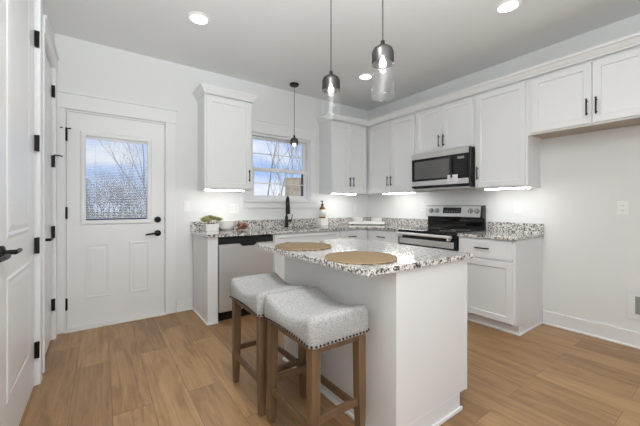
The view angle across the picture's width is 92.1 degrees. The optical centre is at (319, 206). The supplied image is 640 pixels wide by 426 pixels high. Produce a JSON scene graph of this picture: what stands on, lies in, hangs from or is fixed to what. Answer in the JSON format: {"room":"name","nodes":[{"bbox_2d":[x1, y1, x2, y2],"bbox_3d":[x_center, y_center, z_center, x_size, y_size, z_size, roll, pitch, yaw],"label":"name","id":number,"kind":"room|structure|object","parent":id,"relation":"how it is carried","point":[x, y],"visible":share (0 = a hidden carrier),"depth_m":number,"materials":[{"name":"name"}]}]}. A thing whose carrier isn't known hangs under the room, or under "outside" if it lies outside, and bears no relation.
{"room":"kitchen","nodes":[
{"label":"kitchen","id":0,"kind":"room"},
{"bbox_2d":[34,0,54,385],"bbox_3d":[-0.371,-0.215,-0.213,0.150,2.817,7.500,0,0,-35],"label":"wall","id":1,"kind":"structure","parent":0,"point":[45,7],"depth_m":2.06,"materials":[{"name":"white paint"}]},
{"bbox_2d":[0,0,39,425],"bbox_3d":[-1.619,-0.122,1.678,0.103,2.604,0.948,0,0,-35],"label":"door","id":2,"kind":"structure","parent":1,"relation":"in","point":[18,36],"depth_m":1.59,"materials":[{"name":"white paint"}]},
{"bbox_2d":[0,254,10,261],"bbox_3d":[-1.068,-0.122,0.903,0.103,2.604,0.944,0,0,-35],"label":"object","id":3,"kind":"structure","parent":2,"relation":"attached to","point":[3,257],"depth_m":1.21,"materials":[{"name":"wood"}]},
{"bbox_2d":[36,0,42,384],"bbox_3d":[-1.333,-0.188,1.300,0.036,2.763,2.098,0,0,-35],"label":"trim","id":4,"kind":"structure","parent":1,"relation":"attached to","point":[39,3],"depth_m":2.07,"materials":[{"name":"white paint"}]},
{"bbox_2d":[43,14,58,372],"bbox_3d":[-2.212,-0.093,2.536,0.036,2.573,0.794,0,0,-35],"label":"trim","id":5,"kind":"structure","parent":1,"relation":"attached to","point":[48,41],"depth_m":2.72,"materials":[{"name":"white paint"}]},
{"bbox_2d":[45,52,62,353],"bbox_3d":[-2.207,-0.027,2.517,0.118,2.414,0.660,0,0,-35],"label":"door","id":6,"kind":"structure","parent":1,"relation":"in","point":[49,89],"depth_m":2.57,"materials":[{"name":"white paint"}]},
{"bbox_2d":[55,33,367,299],"bbox_3d":[-0.878,-0.215,4.120,4.345,2.817,0.150,0,0,-35],"label":"wall","id":7,"kind":"structure","parent":0,"point":[84,67],"depth_m":3.56,"materials":[{"name":"white paint"}]},
{"bbox_2d":[60,111,164,329],"bbox_3d":[-2.084,0.133,3.167,0.899,2.086,0.107,0,0,-35],"label":"door","id":8,"kind":"structure","parent":7,"relation":"in","point":[115,268],"depth_m":3.15,"materials":[{"name":"white paint"}]},
{"bbox_2d":[87,140,145,218],"bbox_3d":[-2.091,-0.272,3.191,0.516,0.781,0.015,0,0,-35],"label":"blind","id":9,"kind":"object","parent":8,"relation":"attached to","point":[123,141],"depth_m":3.18,"materials":[{"name":"white"}]},
{"bbox_2d":[64,312,165,333],"bbox_3d":[-2.098,1.186,3.219,0.868,0.016,0.185,0,0,-35],"label":"trim","id":10,"kind":"structure","parent":7,"relation":"attached to","point":[163,313],"depth_m":3.13,"materials":[{"name":"white wood"}]},
{"bbox_2d":[57,90,176,333],"bbox_3d":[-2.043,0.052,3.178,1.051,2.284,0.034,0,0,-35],"label":"trim","id":11,"kind":"structure","parent":7,"relation":"attached to","point":[65,99],"depth_m":3.20,"materials":[{"name":"white paint"}]},
{"bbox_2d":[176,298,192,310],"bbox_3d":[-1.554,1.126,3.537,0.178,0.135,0.016,0,0,-35],"label":"baseboard","id":12,"kind":"structure","parent":7,"relation":"attached to","point":[187,303],"depth_m":3.53,"materials":[{"name":"white paint"}]},
{"bbox_2d":[183,201,189,210],"bbox_3d":[-1.535,-0.006,3.554,0.072,0.116,0.010,0,0,-35],"label":"light switch","id":13,"kind":"object","parent":7,"relation":"attached to","point":[186,204],"visible":1,"depth_m":3.55,"materials":[{"name":"white plastic"}]},
{"bbox_2d":[197,94,251,190],"bbox_3d":[-1.113,-0.718,3.639,0.549,1.040,0.360,0,0,-35],"label":"upper cabinet","id":14,"kind":"object","parent":7,"relation":"attached to","point":[224,125],"visible":0.96,"depth_m":3.52,"materials":[{"name":"white paint"}]},
{"bbox_2d":[203,189,244,191],"bbox_3d":[-1.092,-0.189,3.545,0.470,0.017,0.052,0,0,-35],"label":"light","id":15,"kind":"object","parent":14,"relation":"attached to","point":[203,189],"visible":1,"depth_m":3.50,"materials":[{"name":"white plastic"}]},
{"bbox_2d":[193,83,257,102],"bbox_3d":[-1.108,-1.280,3.631,0.653,0.080,0.377,0,0,-35],"label":"crown molding","id":16,"kind":"structure","parent":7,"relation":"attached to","point":[203,88],"depth_m":3.47,"materials":[{"name":"white paint"}]},
{"bbox_2d":[229,204,237,212],"bbox_3d":[-1.083,0.024,3.876,0.118,0.116,0.009,0,0,-35],"label":"wall outlet","id":17,"kind":"object","parent":7,"relation":"attached to","point":[233,208],"visible":1,"depth_m":3.87,"materials":[{"name":"white plastic"}]},
{"bbox_2d":[250,132,308,200],"bbox_3d":[-0.571,-0.526,4.330,0.930,0.890,0.125,0,0,-35],"label":"window","id":18,"kind":"structure","parent":7,"relation":"in","point":[305,144],"depth_m":4.34,"materials":[{"name":"white paint"}]},
{"bbox_2d":[243,118,316,207],"bbox_3d":[-0.522,-0.562,4.266,1.132,1.162,0.065,0,0,-35],"label":"trim","id":19,"kind":"structure","parent":7,"relation":"attached to","point":[258,126],"depth_m":4.28,"materials":[{"name":"white paint"}]},
{"bbox_2d":[190,217,427,230],"bbox_3d":[0.003,0.227,3.914,2.845,0.105,1.204,0,0,-35],"label":"backsplash","id":20,"kind":"structure","parent":7,"relation":"attached to","point":[199,225],"depth_m":4.37,"materials":[{"name":"stone"}]},
{"bbox_2d":[319,120,366,193],"bbox_3d":[0.372,-0.718,4.695,0.688,1.040,0.360,0,0,-35],"label":"upper cabinet","id":21,"kind":"object","parent":7,"relation":"attached to","point":[342,145],"visible":0.94,"depth_m":4.55,"materials":[{"name":"white paint"}]},
{"bbox_2d":[332,193,355,194],"bbox_3d":[0.354,-0.189,4.573,0.460,0.017,0.052,0,0,-35],"label":"light","id":22,"kind":"object","parent":21,"relation":"attached to","point":[332,193],"visible":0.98,"depth_m":4.59,"materials":[{"name":"white plastic"}]},
{"bbox_2d":[316,32,639,125],"bbox_3d":[1.390,-1.280,3.470,0.740,0.080,3.620,0,0,-41],"label":"crown molding","id":23,"kind":"structure","parent":21,"relation":"attached to","point":[632,40],"depth_m":3.09,"materials":[{"name":"white paint"}]},
{"bbox_2d":[204,223,218,231],"bbox_3d":[-1.237,0.237,3.515,0.147,0.084,0.100,0,0,-35],"label":"planter","id":24,"kind":"object","parent":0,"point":[208,227],"depth_m":3.48,"materials":[{"name":"white ceramic"}]},
{"bbox_2d":[19,310,639,425],"bbox_3d":[1.338,1.254,1.003,4.345,0.120,7.800,0,0,-35],"label":"floor","id":25,"kind":"structure","parent":0,"point":[173,369],"depth_m":2.14,"materials":[{"name":"brown wood"}]},
{"bbox_2d":[193,234,217,325],"bbox_3d":[-1.261,0.752,3.364,0.116,0.883,0.605,0,0,-35],"label":"end panel","id":26,"kind":"object","parent":25,"relation":"on","point":[205,250],"visible":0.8,"depth_m":3.16,"materials":[{"name":"white paint"}]},
{"bbox_2d":[218,234,272,320],"bbox_3d":[-0.952,0.758,3.566,0.610,0.872,0.608,0,0,-35],"label":"dishwasher","id":27,"kind":"object","parent":25,"relation":"on","point":[238,256],"visible":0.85,"depth_m":3.27,"materials":[{"name":"silver metal"}]},
{"bbox_2d":[218,234,269,244],"bbox_3d":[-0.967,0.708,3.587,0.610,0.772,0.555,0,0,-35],"label":"control panel","id":28,"kind":"object","parent":27,"relation":"in","point":[265,234],"depth_m":3.32,"materials":[{"name":"black plastic"}]},
{"bbox_2d":[229,273,308,416],"bbox_3d":[-0.338,0.841,2.019,0.371,0.706,0.495,0,0,-35],"label":"counter stool","id":29,"kind":"object","parent":25,"relation":"on","point":[249,293],"visible":0.66,"depth_m":1.92,"materials":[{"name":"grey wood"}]},
{"bbox_2d":[270,230,338,279],"bbox_3d":[-0.303,0.752,4.028,0.962,0.883,0.665,0,0,-35],"label":"base cabinet","id":30,"kind":"object","parent":25,"relation":"on","point":[278,259],"visible":0.06,"depth_m":3.64,"materials":[{"name":"white paint"}]},
{"bbox_2d":[264,286,369,425],"bbox_3d":[-0.034,0.841,1.625,0.371,0.706,0.495,0,0,-35],"label":"counter stool","id":31,"kind":"object","parent":25,"relation":"on","point":[319,323],"visible":1,"depth_m":1.51,"materials":[{"name":"grey fabric"}]},
{"bbox_2d":[339,229,366,239],"bbox_3d":[0.548,0.752,4.633,1.122,0.883,0.665,0,0,-35],"label":"base cabinet","id":32,"kind":"object","parent":25,"relation":"on","point":[354,233],"visible":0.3,"depth_m":4.21,"materials":[{"name":"white paint"}]},
{"bbox_2d":[190,217,427,237],"bbox_3d":[0.003,0.242,3.914,2.845,0.135,1.204,0,0,-35],"label":"countertop","id":33,"kind":"structure","parent":32,"relation":"on","point":[274,226],"depth_m":4.13,"materials":[{"name":"stone"}]},
{"bbox_2d":[201,215,222,231],"bbox_3d":[-1.228,0.186,3.510,0.256,0.187,0.160,0,0,-35],"label":"potted succulent","id":34,"kind":"object","parent":33,"relation":"on","point":[208,227],"visible":1,"depth_m":3.48,"materials":[{"name":"white ceramic"}]},
{"bbox_2d":[217,220,235,229],"bbox_3d":[-1.113,0.223,3.677,0.227,0.112,0.227,0,0,-35],"label":"bowl","id":35,"kind":"object","parent":33,"relation":"on","point":[224,224],"visible":0.88,"depth_m":3.59,"materials":[{"name":"white ceramic"}]},
{"bbox_2d":[236,222,247,229],"bbox_3d":[-0.941,0.232,3.677,0.166,0.090,0.113,0,0,-35],"label":"knot","id":36,"kind":"object","parent":33,"relation":"on","point":[242,225],"visible":1,"depth_m":3.65,"materials":[{"name":"orange wood"}]},
{"bbox_2d":[284,196,292,226],"bbox_3d":[-0.437,0.069,4.157,0.103,0.421,0.229,0,0,4],"label":"kitchen faucet","id":37,"kind":"object","parent":33,"relation":"on","point":[287,197],"visible":0.98,"depth_m":4.19,"materials":[{"name":"black metal"}]},
{"bbox_2d":[317,218,327,225],"bbox_3d":[0.036,0.226,4.580,0.130,0.108,0.110,0,0,-35],"label":"block","id":38,"kind":"object","parent":33,"relation":"on","point":[320,221],"visible":0.99,"depth_m":4.53,"materials":[{"name":"white ceramic"}]},
{"bbox_2d":[319,201,324,217],"bbox_3d":[0.035,0.041,4.579,0.092,0.261,0.092,0,0,-35],"label":"soap bottle","id":39,"kind":"object","parent":38,"relation":"on","point":[322,208],"visible":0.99,"depth_m":4.54,"materials":[{"name":"orange glass"}]},
{"bbox_2d":[349,221,384,224],"bbox_3d":[0.731,0.255,4.829,0.540,0.050,0.300,0,0,10],"label":"serving tray","id":40,"kind":"object","parent":33,"relation":"on","point":[350,222],"visible":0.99,"depth_m":4.69,"materials":[{"name":"white ceramic"}]},
{"bbox_2d":[352,217,362,221],"bbox_3d":[0.593,0.217,4.852,0.190,0.085,0.190,0,0,-35],"label":"bowl","id":41,"kind":"object","parent":40,"relation":"on","point":[355,219],"visible":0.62,"depth_m":4.79,"materials":[{"name":"white ceramic"}]},
{"bbox_2d":[371,218,381,221],"bbox_3d":[0.879,0.217,4.804,0.190,0.085,0.190,0,0,-35],"label":"bowl","id":42,"kind":"object","parent":40,"relation":"on","point":[372,219],"visible":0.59,"depth_m":4.73,"materials":[{"name":"white ceramic"}]},
{"bbox_2d":[282,255,466,425],"bbox_3d":[0.321,0.752,2.138,0.703,0.883,1.134,0,0,-35],"label":"kitchen island","id":43,"kind":"object","parent":25,"relation":"on","point":[416,339],"visible":0.61,"depth_m":1.65,"materials":[{"name":"white paint"}]},
{"bbox_2d":[258,237,472,276],"bbox_3d":[0.230,0.295,2.074,0.874,0.030,1.160,0,0,-35],"label":"island countertop","id":44,"kind":"structure","parent":43,"relation":"on","point":[409,257],"depth_m":1.82,"materials":[{"name":"stone"}]},
{"bbox_2d":[275,242,330,250],"bbox_3d":[-0.116,0.275,2.146,0.393,0.009,0.393,0,0,-35],"label":"placemat","id":45,"kind":"object","parent":44,"relation":"on","point":[297,246],"visible":1,"depth_m":2.10,"materials":[{"name":"wicker"}]},
{"bbox_2d":[325,251,397,263],"bbox_3d":[0.221,0.275,1.681,0.393,0.009,0.393,0,0,-8],"label":"placemat","id":46,"kind":"object","parent":44,"relation":"on","point":[349,257],"visible":1,"depth_m":1.64,"materials":[{"name":"wicker"}]},
{"bbox_2d":[367,229,398,243],"bbox_3d":[1.065,0.752,4.301,0.665,0.883,0.585,0,0,-35],"label":"base cabinet","id":47,"kind":"object","parent":25,"relation":"on","point":[388,236],"visible":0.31,"depth_m":4.10,"materials":[{"name":"white paint"}]},
{"bbox_2d":[396,205,485,250],"bbox_3d":[1.440,0.573,3.718,0.692,1.182,0.762,0,0,-35],"label":"electric range","id":48,"kind":"object","parent":25,"relation":"on","point":[444,221],"visible":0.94,"depth_m":3.70,"materials":[{"name":"silver metal"}]},
{"bbox_2d":[398,227,483,235],"bbox_3d":[1.446,0.292,3.723,0.607,0.030,0.762,0,0,-35],"label":"cooktop","id":49,"kind":"object","parent":48,"relation":"in","point":[447,231],"depth_m":3.63,"materials":[{"name":"black glass"}]},
{"bbox_2d":[459,236,541,335],"bbox_3d":[1.855,0.752,3.191,0.665,0.883,0.563,0,0,-35],"label":"base cabinet","id":50,"kind":"object","parent":25,"relation":"on","point":[504,277],"visible":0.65,"depth_m":2.98,"materials":[{"name":"white paint"}]},
{"bbox_2d":[457,222,543,240],"bbox_3d":[1.864,0.242,3.196,0.644,0.135,0.560,0,0,-35],"label":"countertop","id":51,"kind":"structure","parent":50,"relation":"on","point":[510,231],"depth_m":3.21,"materials":[{"name":"stone"}]},
{"bbox_2d":[46,0,639,110],"bbox_3d":[1.338,-1.683,1.003,4.345,0.120,7.800,0,0,-35],"label":"ceiling","id":52,"kind":"structure","parent":0,"point":[272,43],"depth_m":2.88,"materials":[{"name":"white paint"}]},
{"bbox_2d":[187,12,210,24],"bbox_3d":[-1.044,-1.619,2.661,0.190,0.009,0.190,0,0,-35],"label":"recessed light","id":53,"kind":"object","parent":52,"relation":"in","point":[198,18],"visible":1,"depth_m":2.65,"materials":[{"name":"white plastic"}]},
{"bbox_2d":[290,82,298,152],"bbox_3d":[-0.340,-1.166,4.082,0.124,0.913,0.124,0,0,-35],"label":"pendant light","id":54,"kind":"object","parent":52,"relation":"hanging from","point":[294,141],"visible":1,"depth_m":4.07,"materials":[{"name":"black metal"}]},
{"bbox_2d":[322,71,339,116],"bbox_3d":[0.081,-1.140,2.274,0.137,0.965,0.137,0,0,-35],"label":"pendant light","id":55,"kind":"object","parent":52,"relation":"hanging from","point":[330,82],"visible":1,"depth_m":2.23,"materials":[{"name":"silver metal"}]},
{"bbox_2d":[358,73,372,79],"bbox_3d":[0.568,-1.619,3.848,0.190,0.009,0.190,0,0,-35],"label":"recessed light","id":56,"kind":"object","parent":52,"relation":"in","point":[365,76],"visible":0.94,"depth_m":3.83,"materials":[{"name":"white plastic"}]},
{"bbox_2d":[371,0,393,97],"bbox_3d":[0.378,-1.140,1.857,0.137,0.965,0.137,0,0,-35],"label":"pendant light","id":57,"kind":"object","parent":52,"relation":"hanging from","point":[382,54],"visible":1,"depth_m":1.83,"materials":[{"name":"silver metal"}]},
{"bbox_2d":[495,0,521,13],"bbox_3d":[1.522,-1.619,2.495,0.190,0.009,0.190,0,0,-35],"label":"recessed light","id":58,"kind":"object","parent":52,"relation":"in","point":[506,6],"visible":1,"depth_m":2.49,"materials":[{"name":"white plastic"}]},
{"bbox_2d":[368,14,639,332],"bbox_3d":[3.048,-0.215,2.219,0.150,2.817,7.500,0,0,-35],"label":"wall","id":59,"kind":"structure","parent":0,"point":[591,252],"depth_m":2.94,"materials":[{"name":"white paint"}]},
{"bbox_2d":[356,113,429,194],"bbox_3d":[1.016,-0.718,4.633,0.360,1.040,1.208,0,0,-35],"label":"upper cabinet","id":60,"kind":"object","parent":59,"relation":"attached to","point":[391,144],"visible":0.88,"depth_m":4.38,"materials":[{"name":"white paint"}]},
{"bbox_2d":[382,192,414,193],"bbox_3d":[1.103,-0.189,4.357,0.052,0.017,0.560,0,0,-35],"label":"light","id":61,"kind":"object","parent":60,"relation":"attached to","point":[399,192],"visible":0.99,"depth_m":4.29,"materials":[{"name":"white plastic"}]},
{"bbox_2d":[420,203,424,210],"bbox_3d":[1.441,0.004,4.340,0.009,0.116,0.072,0,0,-35],"label":"wall outlet","id":62,"kind":"object","parent":59,"relation":"attached to","point":[422,205],"visible":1,"depth_m":4.33,"materials":[{"name":"white plastic"}]},
{"bbox_2d":[416,95,474,154],"bbox_3d":[1.595,-0.953,3.820,0.360,0.570,0.786,0,0,-35],"label":"upper cabinet","id":63,"kind":"object","parent":59,"relation":"attached to","point":[451,125],"visible":0.86,"depth_m":3.69,"materials":[{"name":"white paint"}]},
{"bbox_2d":[411,146,474,190],"bbox_3d":[1.569,-0.439,3.802,0.412,0.452,0.776,0,0,-35],"label":"microwave","id":64,"kind":"object","parent":63,"relation":"attached to","point":[430,171],"visible":0.94,"depth_m":3.64,"materials":[{"name":"silver metal"}]},
{"bbox_2d":[447,174,457,183],"bbox_3d":[1.519,-0.316,3.535,0.002,0.100,0.125,0,0,-35],"label":"paper tag","id":65,"kind":"object","parent":64,"relation":"attached to","point":[454,179],"visible":1,"depth_m":3.53,"materials":[{"name":"white paper"}]},
{"bbox_2d":[475,80,539,188],"bbox_3d":[1.974,-0.718,3.286,0.360,1.040,0.522,0,0,-35],"label":"upper cabinet","id":66,"kind":"object","parent":59,"relation":"attached to","point":[505,154],"visible":0.88,"depth_m":3.16,"materials":[{"name":"white paint"}]},
{"bbox_2d":[484,186,531,189],"bbox_3d":[1.931,-0.189,3.194,0.052,0.017,0.445,0,0,-35],"label":"light","id":67,"kind":"object","parent":66,"relation":"attached to","point":[526,186],"visible":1,"depth_m":3.16,"materials":[{"name":"white plastic"}]},
{"bbox_2d":[488,222,543,233],"bbox_3d":[2.121,0.227,3.372,0.021,0.105,0.550,0,0,-35],"label":"backsplash","id":68,"kind":"structure","parent":59,"relation":"attached to","point":[535,228],"depth_m":3.33,"materials":[{"name":"stone"}]},
{"bbox_2d":[514,203,521,212],"bbox_3d":[2.146,0.014,3.347,0.010,0.116,0.072,0,0,-35],"label":"light switch","id":69,"kind":"object","parent":59,"relation":"attached to","point":[517,206],"visible":1,"depth_m":3.34,"materials":[{"name":"white plastic"}]},
{"bbox_2d":[528,46,639,138],"bbox_3d":[2.404,-0.964,2.681,0.360,0.548,0.960,0,0,-35],"label":"upper cabinet","id":70,"kind":"object","parent":59,"relation":"attached to","point":[603,93],"visible":1,"depth_m":2.63,"materials":[{"name":"white paint"}]},
{"bbox_2d":[542,310,639,348],"bbox_3d":[3.716,1.126,1.135,0.016,0.135,4.959,0,0,-35],"label":"baseboard","id":71,"kind":"structure","parent":59,"relation":"attached to","point":[630,337],"depth_m":2.82,"materials":[{"name":"white paint"}]},
{"bbox_2d":[617,201,628,214],"bbox_3d":[2.625,0.012,2.674,0.009,0.116,0.072,0,0,-35],"label":"wall outlet","id":72,"kind":"object","parent":59,"relation":"attached to","point":[622,206],"visible":1,"depth_m":2.67,"materials":[{"name":"white plastic"}]},
{"bbox_2d":[628,290,639,319],"bbox_3d":[2.747,0.834,2.501,0.012,0.240,0.360,0,0,-35],"label":"air vent","id":73,"kind":"object","parent":59,"relation":"in","point":[633,296],"visible":1,"depth_m":2.61,"materials":[{"name":"white paint"}]},
{"label":"outside","id":74,"kind":"structure","parent":0,"visible":0},
{"bbox_2d":[87,212,144,219],"bbox_3d":[-34.012,1.644,54.194,120.000,0.100,119.830,0,0,-35],"label":"ground","id":75,"kind":"structure","parent":74,"point":[105,214],"depth_m":55.24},
{"bbox_2d":[86,161,146,219],"bbox_3d":[-21.530,-1.520,32.562,12.306,6.281,13.711,0,0,-29],"label":"treeline","id":76,"kind":"object","parent":75,"relation":"on","point":[87,179],"visible":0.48,"depth_m":29.77,"materials":[{"name":"grey plant"}]},
{"bbox_2d":[100,142,146,218],"bbox_3d":[-10.133,-2.579,15.077,4.542,8.371,3.919,0,0,31],"label":"bare tree","id":77,"kind":"object","parent":75,"relation":"on","point":[143,182],"visible":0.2,"depth_m":15.57,"materials":[{"name":"grey plant"}]},
{"bbox_2d":[254,142,294,195],"bbox_3d":[-1.792,-2.165,13.749,4.208,7.546,3.408,0,0,-15],"label":"bare tree","id":78,"kind":"object","parent":75,"relation":"on","point":[276,142],"visible":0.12,"depth_m":13.39,"materials":[{"name":"grey plant"}]},
{"bbox_2d":[258,143,301,185],"bbox_3d":[-2.300,-3.671,28.223,4.895,10.561,6.691,0,0,38],"label":"bare tree","id":79,"kind":"object","parent":75,"relation":"on","point":[283,143],"visible":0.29,"depth_m":27.94,"materials":[{"name":"grey plant"}]},
{"bbox_2d":[263,141,300,195],"bbox_3d":[-2.407,-3.058,22.213,5.400,9.333,3.650,0,0,-9],"label":"bare tree","id":80,"kind":"object","parent":75,"relation":"on","point":[263,141],"visible":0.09,"depth_m":21.66,"materials":[{"name":"grey plant"}]},
{"bbox_2d":[272,143,300,175],"bbox_3d":[-3.165,-5.390,40.721,4.982,14.007,7.339,0,0,15],"label":"bare tree","id":81,"kind":"object","parent":75,"relation":"on","point":[286,143],"visible":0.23,"depth_m":39.51,"materials":[{"name":"grey plant"}]},
{"bbox_2d":[284,174,302,195],"bbox_3d":[-0.009,0.004,15.459,3.155,3.180,2.270,0,0,5],"label":"wooden shed","id":82,"kind":"object","parent":75,"relation":"on","point":[290,190],"visible":0.1,"depth_m":14.49,"materials":[{"name":"brown wood"}]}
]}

